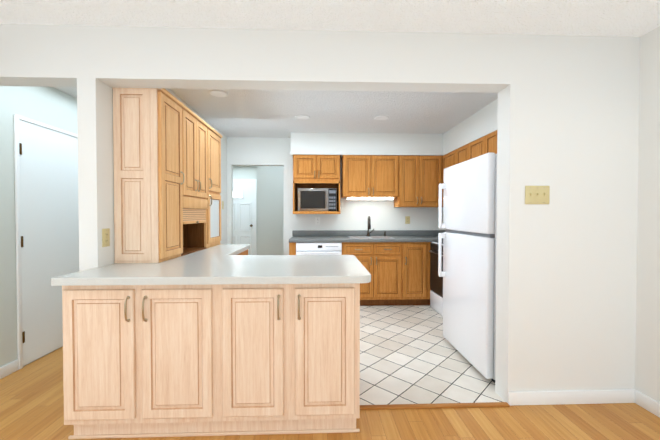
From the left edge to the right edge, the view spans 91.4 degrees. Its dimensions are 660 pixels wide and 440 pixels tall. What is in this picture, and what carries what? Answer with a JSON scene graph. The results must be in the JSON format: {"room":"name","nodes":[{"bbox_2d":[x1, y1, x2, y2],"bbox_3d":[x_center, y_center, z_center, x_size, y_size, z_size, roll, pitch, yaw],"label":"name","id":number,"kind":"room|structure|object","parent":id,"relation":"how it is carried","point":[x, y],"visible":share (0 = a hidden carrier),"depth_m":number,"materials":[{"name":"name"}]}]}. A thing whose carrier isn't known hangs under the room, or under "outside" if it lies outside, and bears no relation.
{"room":"dining room","nodes":[
{"label":"dining room","id":0,"kind":"room"},
{"bbox_2d":[0,24,639,402],"bbox_3d":[-0.231,0.007,2.147,4.530,2.440,0.150,0,1,-2],"label":"wall","id":1,"kind":"structure","parent":0,"point":[578,258],"depth_m":2.13,"materials":[{"name":"paint"}]},
{"bbox_2d":[0,359,18,378],"bbox_3d":[-2.430,1.224,-0.393,0.014,0.088,6.030,0,1,-2],"label":"baseboard","id":2,"kind":"structure","parent":1,"relation":"attached to","point":[13,366],"depth_m":2.54,"materials":[{"name":"white wood"}]},
{"bbox_2d":[14,114,78,369],"bbox_3d":[-2.518,0.176,3.019,0.078,2.072,0.826,0,1,-2],"label":"hall door","id":3,"kind":"structure","parent":1,"relation":"in","point":[46,202],"depth_m":2.85,"materials":[{"name":"white wood"}]},
{"bbox_2d":[102,228,109,246],"bbox_3d":[-1.464,0.115,2.107,0.007,0.118,0.072,0,1,-2],"label":"outlet","id":4,"kind":"object","parent":1,"relation":"attached to","point":[105,237],"visible":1,"depth_m":2.10,"materials":[{"name":"beige plastic"}]},
{"bbox_2d":[184,105,211,223],"bbox_3d":[-1.336,-0.449,2.847,0.313,0.950,0.578,0,1,-2],"label":"upper cabinet","id":5,"kind":"object","parent":1,"relation":"attached to","point":[197,174],"depth_m":2.86,"materials":[{"name":"brown wood"}]},
{"bbox_2d":[233,179,256,254],"bbox_3d":[-2.226,0.075,7.748,0.900,2.120,0.075,0,1,-2],"label":"front door","id":6,"kind":"structure","parent":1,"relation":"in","point":[244,214],"depth_m":7.78,"materials":[{"name":"white wood"}]},
{"bbox_2d":[293,155,339,182],"bbox_3d":[-0.197,-0.752,4.792,0.680,0.381,0.318,0,1,-2],"label":"upper cabinet","id":7,"kind":"object","parent":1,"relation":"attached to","point":[306,168],"depth_m":4.64,"materials":[{"name":"brown wood"}]},
{"bbox_2d":[298,188,336,210],"bbox_3d":[-0.188,-0.293,4.782,0.568,0.338,0.314,0,1,-2],"label":"microwave","id":8,"kind":"object","parent":7,"relation":"in","point":[317,199],"visible":1,"depth_m":4.65,"materials":[{"name":"silver metal"}]},
{"bbox_2d":[315,217,319,224],"bbox_3d":[-0.188,0.013,4.962,0.072,0.118,0.007,0,1,-2],"label":"outlet","id":9,"kind":"object","parent":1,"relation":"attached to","point":[317,220],"visible":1,"depth_m":4.96,"materials":[{"name":"white plastic"}]},
{"bbox_2d":[525,186,549,203],"bbox_3d":[1.365,-0.165,2.118,0.165,0.122,0.015,0,1,-2],"label":"light switch","id":10,"kind":"object","parent":1,"relation":"attached to","point":[537,194],"visible":1,"depth_m":2.12,"materials":[{"name":"beige plastic"}]},
{"bbox_2d":[508,389,635,405],"bbox_3d":[1.608,1.183,2.148,0.855,0.088,0.017,0,1,-2],"label":"baseboard","id":11,"kind":"structure","parent":1,"relation":"attached to","point":[618,395],"depth_m":2.14,"materials":[{"name":"white wood"}]},
{"bbox_2d":[0,347,659,439],"bbox_3d":[-0.240,1.255,2.272,4.820,0.060,11.440,0,1,-2],"label":"floor","id":12,"kind":"structure","parent":0,"point":[32,401],"depth_m":1.97,"materials":[{"name":"brown wood"}]},
{"bbox_2d":[360,402,509,409],"bbox_3d":[0.686,1.221,2.116,0.990,0.012,0.040,0,1,-2],"label":"threshold","id":13,"kind":"object","parent":12,"relation":"on","point":[436,405],"visible":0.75,"depth_m":2.11,"materials":[{"name":"brown wood"}]},
{"bbox_2d":[0,0,659,137],"bbox_3d":[-0.240,-1.255,2.231,4.820,0.080,11.440,0,1,-2],"label":"ceiling","id":14,"kind":"structure","parent":0,"point":[252,113],"depth_m":2.00,"materials":[{"name":"white paint"}]},
{"bbox_2d":[209,90,227,96],"bbox_3d":[-1.083,-1.226,3.132,0.176,0.007,0.176,0,1,-2],"label":"recessed light","id":15,"kind":"object","parent":14,"relation":"in","point":[218,93],"visible":1,"depth_m":3.12,"materials":[{"name":"white"}]},
{"bbox_2d":[295,115,309,119],"bbox_3d":[-0.331,-1.239,3.889,0.176,0.007,0.176,0,1,-2],"label":"recessed light","id":16,"kind":"object","parent":14,"relation":"in","point":[302,117],"visible":1,"depth_m":3.89,"materials":[{"name":"white"}]},
{"bbox_2d":[374,116,388,119],"bbox_3d":[0.626,-1.239,3.923,0.176,0.007,0.176,0,1,-2],"label":"recessed light","id":17,"kind":"object","parent":14,"relation":"in","point":[381,118],"visible":1,"depth_m":3.92,"materials":[{"name":"white"}]},
{"bbox_2d":[341,155,400,198],"bbox_3d":[0.587,-0.640,4.822,0.812,0.606,0.318,0,1,-2],"label":"upper cabinet","id":18,"kind":"object","parent":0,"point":[361,175],"depth_m":4.67,"materials":[{"name":"brown wood"}]},
{"bbox_2d":[346,197,393,199],"bbox_3d":[0.591,-0.318,4.759,0.700,0.035,0.107,0,1,-2],"label":"under-cabinet light","id":19,"kind":"object","parent":18,"relation":"attached to","point":[369,198],"visible":1,"depth_m":4.71,"materials":[{"name":"white plastic"}]},
{"bbox_2d":[291,99,497,157],"bbox_3d":[0.737,-1.081,3.610,2.530,0.312,2.740,0,1,-2],"label":"soffit","id":20,"kind":"structure","parent":0,"point":[482,122],"depth_m":4.64,"materials":[{"name":"white paint"}]},
{"bbox_2d":[405,216,409,223],"bbox_3d":[1.208,0.002,5.011,0.075,0.118,0.007,0,1,-2],"label":"outlet","id":21,"kind":"object","parent":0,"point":[407,219],"visible":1,"depth_m":5.01,"materials":[{"name":"beige plastic"}]},
{"bbox_2d":[394,155,443,206],"bbox_3d":[1.311,-0.569,4.848,0.628,0.750,0.318,0,1,-2],"label":"upper cabinet","id":22,"kind":"object","parent":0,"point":[409,180],"depth_m":4.69,"materials":[{"name":"brown wood"}]},
{"bbox_2d":[360,305,504,404],"bbox_3d":[0.304,1.234,3.557,3.642,0.060,2.890,0,1,-2],"label":"floor","id":23,"kind":"structure","parent":0,"point":[410,354],"depth_m":2.73,"materials":[{"name":"tile"}]},
{"bbox_2d":[62,284,218,438],"bbox_3d":[-1.051,0.786,1.909,0.841,0.890,0.286,0,1,-2],"label":"base cabinet","id":24,"kind":"object","parent":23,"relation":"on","point":[140,360],"depth_m":1.77,"materials":[{"name":"brown wood"}]},
{"bbox_2d":[51,244,370,287],"bbox_3d":[-0.651,0.308,2.668,1.702,0.040,1.900,0,1,-2],"label":"countertop","id":25,"kind":"structure","parent":24,"relation":"on","point":[222,263],"depth_m":1.88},
{"bbox_2d":[112,88,187,262],"bbox_3d":[-1.319,-0.313,2.375,0.313,1.208,0.372,0,1,-2],"label":"tall cabinet","id":26,"kind":"object","parent":25,"relation":"on","point":[167,169],"depth_m":2.20,"materials":[{"name":"brown wood"}]},
{"bbox_2d":[188,124,221,251],"bbox_3d":[-1.354,-0.329,3.363,0.313,1.208,0.450,0,1,-2],"label":"tall cabinet","id":27,"kind":"object","parent":25,"relation":"on","point":[200,236],"depth_m":3.30,"materials":[{"name":"brown wood"}]},
{"bbox_2d":[219,284,290,435],"bbox_3d":[-0.432,0.785,1.931,0.397,0.890,0.286,0,1,-2],"label":"base cabinet","id":28,"kind":"object","parent":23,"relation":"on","point":[226,339],"depth_m":1.79,"materials":[{"name":"brown wood"}]},
{"bbox_2d":[296,242,341,254],"bbox_3d":[-0.160,0.744,4.646,0.618,0.884,0.645,0,1,-2],"label":"dishwasher","id":29,"kind":"object","parent":23,"relation":"on","point":[318,248],"visible":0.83,"depth_m":4.34,"materials":[{"name":"white metal"}]},
{"bbox_2d":[291,284,359,433],"bbox_3d":[-0.035,0.785,1.945,0.398,0.890,0.286,0,1,-2],"label":"base cabinet","id":30,"kind":"object","parent":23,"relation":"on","point":[325,318],"depth_m":1.80,"materials":[{"name":"brown wood"}]},
{"bbox_2d":[342,244,404,305],"bbox_3d":[0.563,0.740,4.688,0.821,0.890,0.628,0,1,-2],"label":"base cabinet","id":31,"kind":"object","parent":23,"relation":"on","point":[395,264],"depth_m":4.38,"materials":[{"name":"brown wood"}]},
{"bbox_2d":[289,236,442,243],"bbox_3d":[0.699,0.276,4.675,2.528,0.040,0.648,0,1,-2],"label":"countertop","id":32,"kind":"structure","parent":31,"relation":"on","point":[344,239],"depth_m":4.38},
{"bbox_2d":[365,216,372,235],"bbox_3d":[0.614,0.093,4.828,0.119,0.311,0.196,0,1,-2],"label":"faucet","id":33,"kind":"object","parent":32,"relation":"on","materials":[{"name":"black metal"}]},
{"bbox_2d":[349,236,396,239],"bbox_3d":[0.584,0.338,4.692,0.624,0.175,0.462,0,1,-2],"label":"sink","id":34,"kind":"object","parent":32,"relation":"in","point":[350,237],"depth_m":4.56,"materials":[{"name":"silver metal"}]},
{"bbox_2d":[405,244,428,304],"bbox_3d":[1.140,0.740,4.709,0.335,0.890,0.628,0,1,-2],"label":"base cabinet","id":35,"kind":"object","parent":23,"relation":"on","point":[416,255],"depth_m":4.40,"materials":[{"name":"brown wood"}]},
{"bbox_2d":[429,244,430,304],"bbox_3d":[1.635,0.740,4.726,0.654,0.890,0.628,0,1,-2],"label":"base cabinet","id":36,"kind":"object","parent":23,"relation":"on","point":[429,244],"depth_m":4.42,"materials":[{"name":"brown wood"}]},
{"bbox_2d":[429,241,442,316],"bbox_3d":[1.652,0.651,4.001,0.650,1.090,0.756,0,1,-2],"label":"range","id":37,"kind":"object","parent":23,"relation":"on","point":[436,292],"visible":0.1,"depth_m":4.16,"materials":[{"name":"white"}]},
{"bbox_2d":[438,152,496,382],"bbox_3d":[1.508,0.356,2.810,0.857,1.720,0.850,0,1,-2],"label":"refrigerator","id":38,"kind":"object","parent":23,"relation":"on","point":[469,237],"visible":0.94,"depth_m":2.62,"materials":[{"name":"white painted metal"},{"name":"white plastic"}]},
{"bbox_2d":[443,150,454,180],"bbox_3d":[1.806,-0.754,4.463,0.328,0.366,0.478,0,1,-2],"label":"upper cabinet","id":39,"kind":"object","parent":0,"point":[448,159],"depth_m":4.47,"materials":[{"name":"brown wood"}]},
{"bbox_2d":[455,144,466,164],"bbox_3d":[1.821,-0.748,4.049,0.328,0.366,0.350,0,1,-2],"label":"upper cabinet","id":40,"kind":"object","parent":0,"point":[460,153],"depth_m":4.06,"materials":[{"name":"brown wood"}]},
{"bbox_2d":[467,137,482,159],"bbox_3d":[1.834,-0.742,3.684,0.328,0.366,0.380,0,1,-2],"label":"upper cabinet","id":41,"kind":"object","parent":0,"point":[475,148],"depth_m":3.70,"materials":[{"name":"brown wood"}]},
{"bbox_2d":[483,130,496,153],"bbox_3d":[1.847,-0.735,3.305,0.328,0.366,0.380,0,1,-2],"label":"upper cabinet","id":42,"kind":"object","parent":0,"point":[485,144],"depth_m":3.38,"materials":[{"name":"brown wood"}]},
{"bbox_2d":[636,26,659,402],"bbox_3d":[2.139,0.018,1.461,0.120,2.440,9.690,0,1,-2],"label":"wall","id":43,"kind":"structure","parent":0,"point":[648,202],"depth_m":2.08,"materials":[{"name":"paint"}]},
{"bbox_2d":[293,232,442,235],"bbox_3d":[0.687,0.205,4.989,2.528,0.090,0.018,0,1,-2],"label":"backsplash","id":44,"kind":"structure","parent":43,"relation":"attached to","point":[294,233],"depth_m":4.97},
{"bbox_2d":[635,390,659,417],"bbox_3d":[2.144,1.227,-0.536,0.014,0.088,5.420,0,1,-2],"label":"baseboard","id":45,"kind":"structure","parent":43,"relation":"attached to","point":[647,403],"depth_m":2.07,"materials":[{"name":"white wood"}]}
]}

